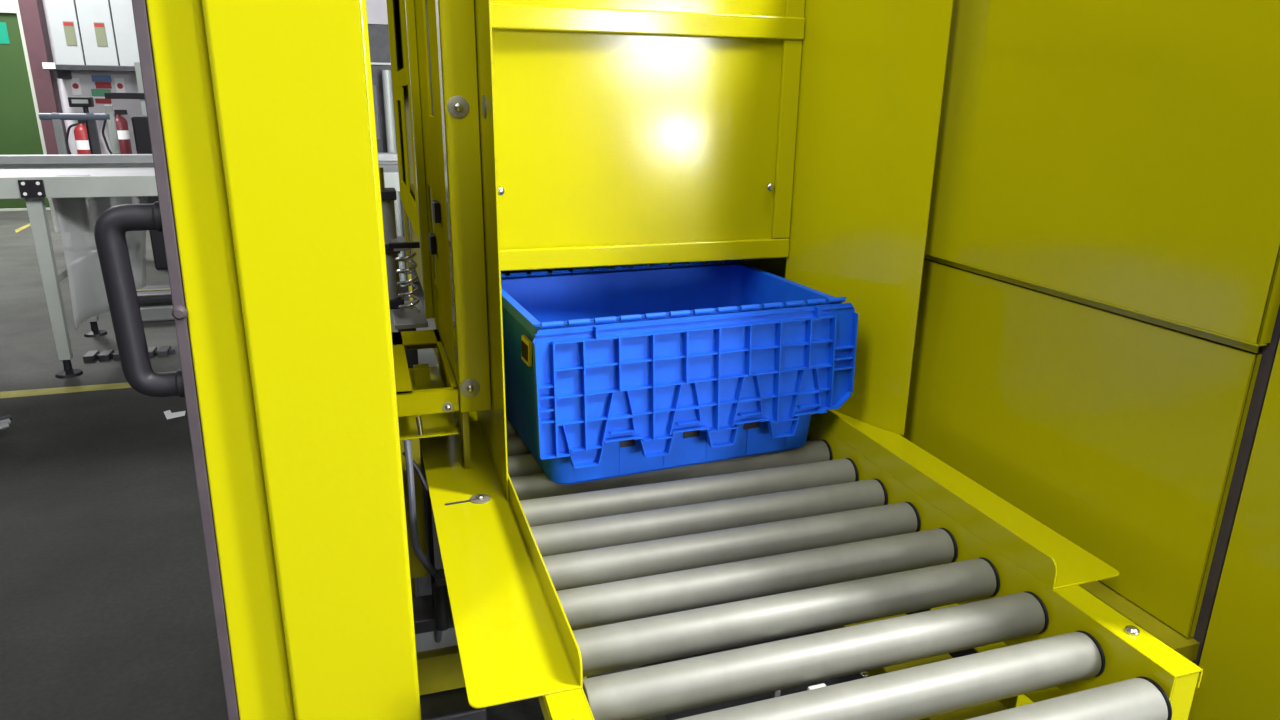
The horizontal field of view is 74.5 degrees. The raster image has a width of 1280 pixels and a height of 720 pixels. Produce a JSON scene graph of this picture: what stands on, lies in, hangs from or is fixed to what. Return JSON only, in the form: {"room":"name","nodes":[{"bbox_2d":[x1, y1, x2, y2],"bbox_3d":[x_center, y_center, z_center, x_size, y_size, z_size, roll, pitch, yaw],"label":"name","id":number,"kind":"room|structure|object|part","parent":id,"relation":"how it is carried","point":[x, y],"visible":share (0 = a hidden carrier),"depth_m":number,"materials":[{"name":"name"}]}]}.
{"room":"distribution center","nodes":[
{"label":"distribution center","id":0,"kind":"room"},
{"bbox_2d":[0,0,387,153],"bbox_3d":[-4.147,-5.557,11.243,30.000,6.800,0.200,-5,18,-17],"label":"wall","id":1,"kind":"structure","parent":0,"point":[376,9],"depth_m":10.90,"materials":[{"name":"paint"}]},
{"bbox_2d":[0,1,49,210],"bbox_3d":[-8.236,-3.119,10.446,1.510,2.511,0.119,-5,18,-17],"label":"door","id":2,"kind":"structure","parent":1,"relation":"in","point":[21,132],"depth_m":10.55,"materials":[{"name":"green paint"}]},
{"bbox_3d":[-8.241,-3.123,10.460,1.510,2.511,0.089,-5,18,-17],"label":"frame","id":3,"kind":"part","parent":2,"relation":"part of","materials":[{"name":"white metal"}]},
{"bbox_3d":[-8.239,-1.922,10.773,1.510,0.030,0.030,-5,18,-17],"label":"sill","id":4,"kind":"part","parent":2,"relation":"part of","materials":[{"name":"white metal"}]},
{"bbox_2d":[70,78,81,94],"bbox_3d":[-7.203,-3.491,10.736,0.100,0.205,0.018,-5,18,-17],"label":"notice","id":5,"kind":"object","parent":1,"relation":"attached to","point":[75,83],"visible":1,"depth_m":10.73,"materials":[{"name":"white paper"}]},
{"bbox_2d":[72,83,78,88],"bbox_3d":[-7.200,-3.495,10.727,0.070,0.070,0.003,-5,18,-17],"label":"light","id":6,"kind":"object","parent":5,"relation":"attached to","point":[74,85],"depth_m":10.73,"materials":[{"name":"paint"}]},
{"bbox_2d":[65,120,90,153],"bbox_3d":[-7.109,-2.765,10.794,0.269,0.642,0.366,5,18,14],"label":"fire extinguisher","id":7,"kind":"object","parent":1,"relation":"attached to","point":[80,132],"visible":0.59,"depth_m":10.64,"materials":[{"name":"red paint"}]},
{"bbox_3d":[-7.090,-2.723,10.751,0.193,0.575,0.193,-5,18,-17],"label":"tank","id":8,"kind":"part","parent":7,"relation":"part of","materials":[{"name":"red metal"}]},
{"bbox_2d":[42,62,134,78],"bbox_3d":[-6.716,-3.607,10.534,1.124,0.180,0.620,-5,18,-17],"label":"wall shelf","id":9,"kind":"object","parent":1,"relation":"attached to","point":[60,71],"visible":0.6,"depth_m":10.26,"materials":[{"name":"metal"}]},
{"bbox_2d":[46,0,85,64],"bbox_3d":[-6.975,-4.105,10.290,0.289,0.950,0.518,-5,18,-17],"label":"carton","id":10,"kind":"object","parent":9,"relation":"on","point":[63,16],"visible":0.67,"depth_m":10.10,"materials":[{"name":"white cardboard"}]},
{"bbox_2d":[75,0,119,65],"bbox_3d":[-6.657,-4.132,10.389,0.349,0.950,0.518,-5,18,-17],"label":"carton","id":11,"kind":"object","parent":9,"relation":"on","point":[95,18],"visible":0.66,"depth_m":10.19,"materials":[{"name":"white cardboard"}]},
{"bbox_2d":[110,0,139,65],"bbox_3d":[-6.307,-4.161,10.499,0.355,0.950,0.518,-5,18,-17],"label":"carton","id":12,"kind":"object","parent":9,"relation":"on","point":[122,10],"visible":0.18,"depth_m":10.28,"materials":[{"name":"white cardboard"}]},
{"bbox_2d":[91,75,111,103],"bbox_3d":[-6.934,-3.485,10.828,0.259,0.346,0.020,-5,18,-17],"label":"notice","id":13,"kind":"object","parent":1,"relation":"attached to","point":[101,81],"visible":0.83,"depth_m":10.81,"materials":[{"name":"red paint"}]},
{"bbox_2d":[102,110,131,153],"bbox_3d":[-6.704,-2.918,10.884,0.269,0.617,0.366,5,18,14],"label":"fire extinguisher","id":14,"kind":"object","parent":1,"relation":"attached to","point":[121,123],"visible":0.7,"depth_m":10.77,"materials":[{"name":"red paint"}]},
{"bbox_3d":[-6.643,-3.171,10.761,0.140,0.060,0.040,-5,18,-17],"label":"valve lever","id":15,"kind":"part","parent":14,"relation":"part of","materials":[{"name":"black plastic"}]},
{"bbox_3d":[-6.685,-2.877,10.840,0.185,0.550,0.185,-5,18,-17],"label":"tank","id":16,"kind":"part","parent":14,"relation":"part of","materials":[{"name":"red metal"}]},
{"bbox_2d":[114,78,125,92],"bbox_3d":[-6.726,-3.539,10.883,0.106,0.207,0.018,-5,18,-17],"label":"notice","id":17,"kind":"object","parent":1,"relation":"attached to","point":[119,82],"visible":0.92,"depth_m":10.87,"materials":[{"name":"white paper"}]},
{"bbox_2d":[0,210,544,719],"bbox_3d":[-0.097,1.534,0.193,30.000,0.100,29.000,-5,18,-17],"label":"floor","id":18,"kind":"structure","parent":0,"point":[107,610],"depth_m":2.93,"materials":[{"name":"concrete"}]},
{"bbox_2d":[0,415,11,429],"bbox_3d":[-2.949,0.350,3.602,0.385,0.072,0.399,-5,18,-17],"label":"grid","id":19,"kind":"object","parent":18,"relation":"on","point":[5,421],"visible":1,"depth_m":3.75,"materials":[{"name":"grey metal"}]},
{"bbox_2d":[15,223,30,232],"bbox_3d":[-6.976,-1.503,9.523,0.070,0.001,0.906,-6,18,-21],"label":"floor marking","id":20,"kind":"object","parent":18,"relation":"on","point":[27,225],"depth_m":9.43,"materials":[{"name":"yellow paint"}]},
{"bbox_2d":[18,0,68,154],"bbox_3d":[-7.434,-4.978,10.078,0.200,6.300,0.219,-5,18,-17],"label":"steel column","id":21,"kind":"structure","parent":18,"relation":"on","point":[32,13],"depth_m":10.41,"materials":[{"name":"metal"}]},
{"bbox_2d":[48,198,59,231],"bbox_3d":[-6.397,-1.595,9.191,0.072,0.390,0.072,-5,18,-17],"label":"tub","id":22,"kind":"object","parent":18,"relation":"on","point":[55,223],"visible":0.45,"depth_m":9.17,"materials":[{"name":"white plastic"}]},
{"bbox_2d":[0,382,131,397],"bbox_3d":[-2.312,0.112,4.513,1.974,0.001,0.134,-4,18,-15],"label":"floor marking line","id":23,"kind":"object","parent":18,"relation":"on","point":[20,393],"depth_m":4.34,"materials":[{"name":"yellow paint"}]},
{"bbox_2d":[39,105,120,154],"bbox_3d":[-4.910,-1.563,7.503,0.563,1.367,0.060,-5,18,-17],"label":"trolley","id":24,"kind":"object","parent":18,"relation":"on","point":[56,118],"visible":0.41,"depth_m":7.36,"materials":[{"name":"grey metal"}]},
{"bbox_3d":[-5.064,-1.517,7.465,0.060,1.297,0.040,-5,18,-17],"label":"post","id":25,"kind":"part","parent":24,"relation":"part of","materials":[{"name":"grey metal"}]},
{"bbox_3d":[-4.917,-2.119,7.325,0.533,0.058,0.058,-5,18,-17],"label":"rail","id":26,"kind":"part","parent":24,"relation":"part of","materials":[{"name":"grey metal"}]},
{"bbox_3d":[-4.814,-1.538,7.543,0.060,1.297,0.040,-5,18,-17],"label":"post","id":27,"kind":"part","parent":24,"relation":"part of","materials":[{"name":"metal"}]},
{"bbox_3d":[-4.671,-1.583,7.577,0.060,1.367,0.040,-5,18,-17],"label":"post","id":28,"kind":"part","parent":24,"relation":"part of","materials":[{"name":"grey metal"}]},
{"bbox_2d":[68,97,93,153],"bbox_3d":[-5.116,-1.732,7.930,0.440,1.430,0.400,-5,18,-17],"label":"display","id":29,"kind":"object","parent":18,"relation":"on","point":[85,102],"visible":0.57,"depth_m":7.70,"materials":[{"name":"black plastic"}]},
{"bbox_2d":[104,62,146,115],"bbox_3d":[-4.346,-1.696,7.354,0.388,1.722,0.100,-5,18,-17],"label":"post arm","id":30,"kind":"object","parent":18,"relation":"on","point":[140,95],"visible":0.35,"depth_m":7.14,"materials":[{"name":"grey metal"}]},
{"bbox_3d":[-4.329,-2.247,7.154,0.388,0.050,0.040,-5,18,-17],"label":"arm","id":31,"kind":"part","parent":30,"relation":"part of","materials":[{"name":"black plastic"}]},
{"bbox_3d":[-4.271,-1.709,7.398,0.060,1.722,0.060,-5,18,-17],"label":"post","id":32,"kind":"part","parent":30,"relation":"part of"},
{"bbox_2d":[83,346,174,361],"bbox_3d":[-2.978,-0.037,4.911,0.470,0.035,0.120,-5,18,-17],"label":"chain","id":33,"kind":"object","parent":18,"relation":"on","point":[163,351],"visible":0.7,"depth_m":4.88,"materials":[{"name":"metal"}]},
{"bbox_2d":[131,115,167,269],"bbox_3d":[-4.121,-1.437,7.259,0.260,1.290,0.200,-5,18,-17],"label":"waste bin","id":34,"kind":"object","parent":18,"relation":"on","point":[140,122],"visible":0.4,"depth_m":7.05,"materials":[{"name":"black plastic"}]},
{"bbox_2d":[136,285,174,321],"bbox_3d":[-3.262,-0.401,5.801,0.525,0.195,0.360,-5,18,-17],"label":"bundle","id":35,"kind":"object","parent":18,"relation":"on","point":[155,302],"visible":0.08,"depth_m":5.64,"materials":[{"name":"grey metal"}]},
{"bbox_2d":[164,410,184,418],"bbox_3d":[-2.230,0.255,4.037,0.088,0.006,0.122,-11,21,-34],"label":"paper scrap","id":36,"kind":"object","parent":18,"relation":"on","point":[168,414],"visible":1,"depth_m":4.02,"materials":[{"name":"white paper"}]},
{"bbox_2d":[0,153,399,377],"bbox_3d":[-2.147,-0.664,5.150,7.800,1.112,1.012,-5,18,-17],"label":"conveyor","id":37,"kind":"object","parent":18,"relation":"on","point":[31,178],"visible":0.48,"depth_m":4.46,"materials":[{"name":"grey metal"}]},
{"bbox_3d":[-3.061,-0.863,4.233,0.106,0.086,0.012,-5,18,-17],"label":"junction plate","id":38,"kind":"part","parent":37,"relation":"part of","materials":[{"name":"black plastic"}]},
{"bbox_3d":[-3.105,-0.419,4.431,0.070,0.865,0.050,-5,18,-17],"label":"leg","id":39,"kind":"part","parent":37,"relation":"part of","materials":[{"name":"grey metal"}]},
{"bbox_3d":[-3.455,-0.660,5.195,0.070,0.865,0.050,-5,18,-17],"label":"leg","id":40,"kind":"part","parent":37,"relation":"part of","materials":[{"name":"grey metal"}]},
{"bbox_2d":[52,196,147,330],"bbox_3d":[-3.065,-0.631,4.838,0.096,0.740,0.812,1,17,2],"label":"plastic wrap","id":41,"kind":"object","parent":37,"relation":"hanging from","point":[77,218],"visible":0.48,"depth_m":4.64,"materials":[{"name":"grey"}]},
{"bbox_2d":[202,0,421,719],"bbox_3d":[-0.332,0.127,0.921,0.157,2.150,0.110,-5,18,-17],"label":"column","id":42,"kind":"structure","parent":18,"relation":"on","point":[292,79],"depth_m":0.84,"materials":[{"name":"yellow metal"}]},
{"bbox_2d":[94,0,295,719],"bbox_3d":[-0.579,0.119,1.276,0.124,1.850,0.841,-5,18,-17],"label":"door","id":43,"kind":"structure","parent":42,"relation":"attached to","point":[191,211],"depth_m":0.82,"materials":[{"name":"yellow paint"}]},
{"bbox_3d":[-0.483,-0.055,0.818,0.062,0.192,0.025,-5,18,-17],"label":"pull handle","id":44,"kind":"part","parent":43,"relation":"part of","materials":[{"name":"black plastic"}]},
{"bbox_3d":[-0.444,-0.045,0.810,0.014,0.014,0.006,-5,18,-17],"label":"knob","id":45,"kind":"part","parent":43,"relation":"part of","materials":[{"name":"metal"}]},
{"bbox_2d":[368,24,419,286],"bbox_3d":[-2.079,-1.644,6.832,0.950,1.990,0.715,-5,18,-17],"label":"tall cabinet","id":46,"kind":"object","parent":18,"relation":"on","point":[379,45],"visible":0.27,"depth_m":6.44,"materials":[{"name":"metal"}]},
{"bbox_2d":[379,167,431,596],"bbox_3d":[-0.557,0.215,2.030,0.112,1.320,0.230,-5,18,-17],"label":"cylinder","id":47,"kind":"object","parent":18,"relation":"on","point":[407,315],"visible":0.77,"depth_m":1.91,"materials":[{"name":"grey metal"}]},
{"bbox_3d":[-0.587,-0.404,1.896,0.020,0.060,0.020,-5,18,-17],"label":"piston rod","id":48,"kind":"part","parent":47,"relation":"part of","materials":[{"name":"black metal"}]},
{"bbox_3d":[-0.533,-0.106,1.937,0.070,0.010,0.230,-5,18,-17],"label":"plate","id":49,"kind":"part","parent":47,"relation":"part of","materials":[{"name":"grey metal"}]},
{"bbox_2d":[386,0,455,387],"bbox_3d":[-0.590,-0.253,2.271,0.049,2.070,1.804,-5,18,-17],"label":"frame","id":50,"kind":"object","parent":18,"relation":"on","point":[412,26],"visible":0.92,"depth_m":1.74,"materials":[{"name":"yellow paint"}]},
{"bbox_3d":[-0.657,-0.851,2.314,0.006,0.955,1.344,-5,18,-17],"label":"slotted plate","id":51,"kind":"part","parent":50,"relation":"part of","materials":[{"name":"yellow paint"}]},
{"bbox_3d":[-0.844,-0.029,3.150,0.012,1.115,0.040,-5,18,-17],"label":"leg","id":52,"kind":"part","parent":50,"relation":"part of","materials":[{"name":"yellow paint"}]},
{"bbox_3d":[-0.381,-0.420,1.546,0.006,0.816,0.454,-5,18,-17],"label":"slotted plate","id":53,"kind":"part","parent":50,"relation":"part of","materials":[{"name":"yellow paint"}]},
{"bbox_3d":[-0.441,0.403,1.968,0.012,1.000,0.040,-5,18,-17],"label":"leg","id":54,"kind":"part","parent":50,"relation":"part of","materials":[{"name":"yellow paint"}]},
{"bbox_2d":[392,329,459,597],"bbox_3d":[-0.429,0.476,1.727,0.119,1.003,0.407,-5,18,-17],"label":"bracket","id":55,"kind":"object","parent":18,"relation":"on","point":[420,389],"visible":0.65,"depth_m":1.48,"materials":[{"name":"yellow metal"}]},
{"bbox_3d":[-0.484,0.487,1.759,0.028,0.963,0.030,-5,18,-17],"label":"leg","id":56,"kind":"part","parent":55,"relation":"part of","materials":[{"name":"black paint"}]},
{"bbox_2d":[443,402,452,411],"bbox_3d":[-0.324,0.080,1.420,0.018,0.018,0.002,-5,18,-17],"label":"washer","id":57,"kind":"object","parent":55,"relation":"in","point":[447,406],"depth_m":1.42,"materials":[{"name":"silver metal"}]},
{"bbox_2d":[400,415,486,719],"bbox_3d":[-0.409,0.541,1.582,0.192,0.966,0.320,-5,18,-17],"label":"frame","id":58,"kind":"object","parent":18,"relation":"on","point":[442,689],"visible":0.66,"depth_m":1.48,"materials":[{"name":"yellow metal"}]},
{"bbox_3d":[-0.417,0.265,1.536,0.042,0.280,0.040,-5,18,-17],"label":"post","id":59,"kind":"part","parent":58,"relation":"part of","materials":[{"name":"grey metal"}]},
{"bbox_3d":[-0.385,0.648,1.535,0.192,0.110,0.160,-5,18,-17],"label":"motor","id":60,"kind":"part","parent":58,"relation":"part of","materials":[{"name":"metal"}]},
{"bbox_2d":[501,257,786,277],"bbox_3d":[-0.127,0.113,2.226,0.740,1.410,0.739,-5,18,-17],"label":"tunnel","id":61,"kind":"object","parent":18,"relation":"on","point":[776,266],"visible":0.06,"depth_m":2.04,"materials":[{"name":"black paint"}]},
{"bbox_2d":[491,0,804,270],"bbox_3d":[0.017,0.031,1.806,0.732,1.820,0.057,-5,18,-17],"label":"header panel","id":62,"kind":"object","parent":18,"relation":"on","point":[629,132],"visible":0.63,"depth_m":1.65,"materials":[{"name":"yellow paint"}]},
{"bbox_2d":[419,348,1203,719],"bbox_3d":[0.043,0.539,1.738,0.900,0.890,1.674,-5,18,-17],"label":"conveyor","id":63,"kind":"object","parent":18,"relation":"on","point":[780,585],"visible":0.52,"depth_m":1.16,"materials":[{"name":"yellow metal"}]},
{"bbox_2d":[435,0,490,468],"bbox_3d":[-0.282,-0.276,1.345,0.053,0.968,0.052,-5,18,-17],"label":"post","id":64,"kind":"object","parent":63,"relation":"on","point":[455,19],"visible":0.98,"depth_m":1.33,"materials":[{"name":"yellow metal"}]},
{"bbox_2d":[447,96,468,117],"bbox_3d":[-0.279,-0.388,1.289,0.033,0.033,0.002,-5,18,-17],"label":"washer","id":65,"kind":"object","parent":64,"relation":"in","point":[457,106],"depth_m":1.29,"materials":[{"name":"silver metal"}]},
{"bbox_3d":[-0.305,0.135,1.472,0.012,0.106,0.032,-5,18,-17],"label":"leg","id":66,"kind":"part","parent":64,"relation":"part of","materials":[{"name":"yellow paint"}]},
{"bbox_2d":[460,379,479,397],"bbox_3d":[-0.287,0.048,1.423,0.033,0.033,0.002,-5,18,-17],"label":"washer","id":67,"kind":"object","parent":64,"relation":"in","point":[469,388],"depth_m":1.42,"materials":[{"name":"silver metal"}]},
{"bbox_2d":[470,494,489,503],"bbox_3d":[-0.259,0.225,1.362,0.033,0.002,0.033,-5,18,-17],"label":"washer","id":68,"kind":"object","parent":63,"relation":"in","point":[474,498],"depth_m":1.36,"materials":[{"name":"silver metal"}]},
{"bbox_2d":[474,0,508,500],"bbox_3d":[-0.264,-0.287,1.381,0.005,0.968,0.367,-5,18,-17],"label":"plate","id":69,"kind":"object","parent":63,"relation":"on","point":[492,423],"visible":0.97,"depth_m":1.30,"materials":[{"name":"yellow paint"}]},
{"bbox_2d":[482,95,485,117],"bbox_3d":[-0.232,-0.376,1.249,0.002,0.033,0.033,-5,18,-17],"label":"washer","id":70,"kind":"object","parent":69,"relation":"in","point":[483,96],"depth_m":1.24,"materials":[{"name":"silver"}]},
{"bbox_3d":[-0.263,0.242,1.546,0.095,0.133,1.663,-5,18,-17],"label":"rail","id":71,"kind":"part","parent":63,"relation":"part of","materials":[{"name":"yellow metal"}]},
{"bbox_2d":[501,260,857,484],"bbox_3d":[0.035,-0.002,1.679,0.616,0.301,0.467,-6,18,-21],"label":"storage tote","id":72,"kind":"object","parent":63,"relation":"on","point":[616,372],"visible":0.95,"depth_m":1.51,"materials":[{"name":"blue plastic"}]},
{"bbox_2d":[521,340,527,361],"bbox_3d":[-0.199,-0.015,1.457,0.003,0.028,0.038,-6,18,-21],"label":"print","id":73,"kind":"object","parent":72,"relation":"attached to","point":[524,348],"depth_m":1.45},
{"bbox_3d":[-0.039,-0.196,1.808,0.598,0.003,0.004,-6,18,-21],"label":"hinge rod","id":74,"kind":"part","parent":72,"relation":"part of","materials":[{"name":"blue plastic"}]},
{"bbox_3d":[0.107,-0.086,1.461,0.598,0.003,0.003,-6,18,-21],"label":"hinge rod","id":75,"kind":"part","parent":72,"relation":"part of","materials":[{"name":"blue plastic"}]},
{"bbox_3d":[0.041,0.382,1.704,0.614,0.010,1.643,-5,18,-17],"label":"belly plate","id":76,"kind":"part","parent":63,"relation":"part of","materials":[{"name":"metal"}]},
{"bbox_3d":[0.185,0.467,1.145,0.008,0.161,0.008,-5,18,-17],"label":"stem","id":77,"kind":"part","parent":63,"relation":"part of","materials":[{"name":"grey metal"}]},
{"bbox_2d":[785,0,952,434],"bbox_3d":[0.419,-0.356,1.632,0.009,0.968,0.339,-12,21,-35],"label":"plate","id":78,"kind":"object","parent":63,"relation":"on","point":[872,73],"visible":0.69,"depth_m":1.61,"materials":[{"name":"yellow paint"}]},
{"bbox_3d":[0.355,0.190,1.740,0.095,0.133,1.663,-5,18,-17],"label":"rail","id":79,"kind":"part","parent":63,"relation":"part of","materials":[{"name":"yellow metal"}]},
{"bbox_3d":[0.555,0.754,1.326,0.040,0.695,0.040,-5,18,-17],"label":"leg","id":80,"kind":"part","parent":63,"relation":"part of","materials":[{"name":"yellow paint"}]},
{"bbox_3d":[0.634,0.426,0.996,0.036,0.129,0.003,-5,18,-17],"label":"plate","id":81,"kind":"part","parent":63,"relation":"part of","materials":[{"name":"yellow paint"}]},
{"bbox_2d":[899,0,1279,665],"bbox_3d":[0.570,0.133,1.500,0.150,1.820,0.918,-5,18,-17],"label":"panel","id":82,"kind":"object","parent":18,"relation":"on","point":[1097,336],"visible":0.6,"depth_m":1.21,"materials":[{"name":"yellow paint"}]},
{"bbox_3d":[0.632,0.128,1.519,0.020,1.820,0.918,-5,18,-17],"label":"backing frame","id":83,"kind":"part","parent":82,"relation":"part of","materials":[{"name":"metal"}]},
{"bbox_2d":[1188,339,1279,719],"bbox_3d":[0.786,0.277,1.043,0.043,1.820,0.123,-5,18,-17],"label":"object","id":84,"kind":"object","parent":82,"relation":"attached to","point":[1240,659],"depth_m":1.05,"materials":[{"name":"yellow paint"}]}
]}

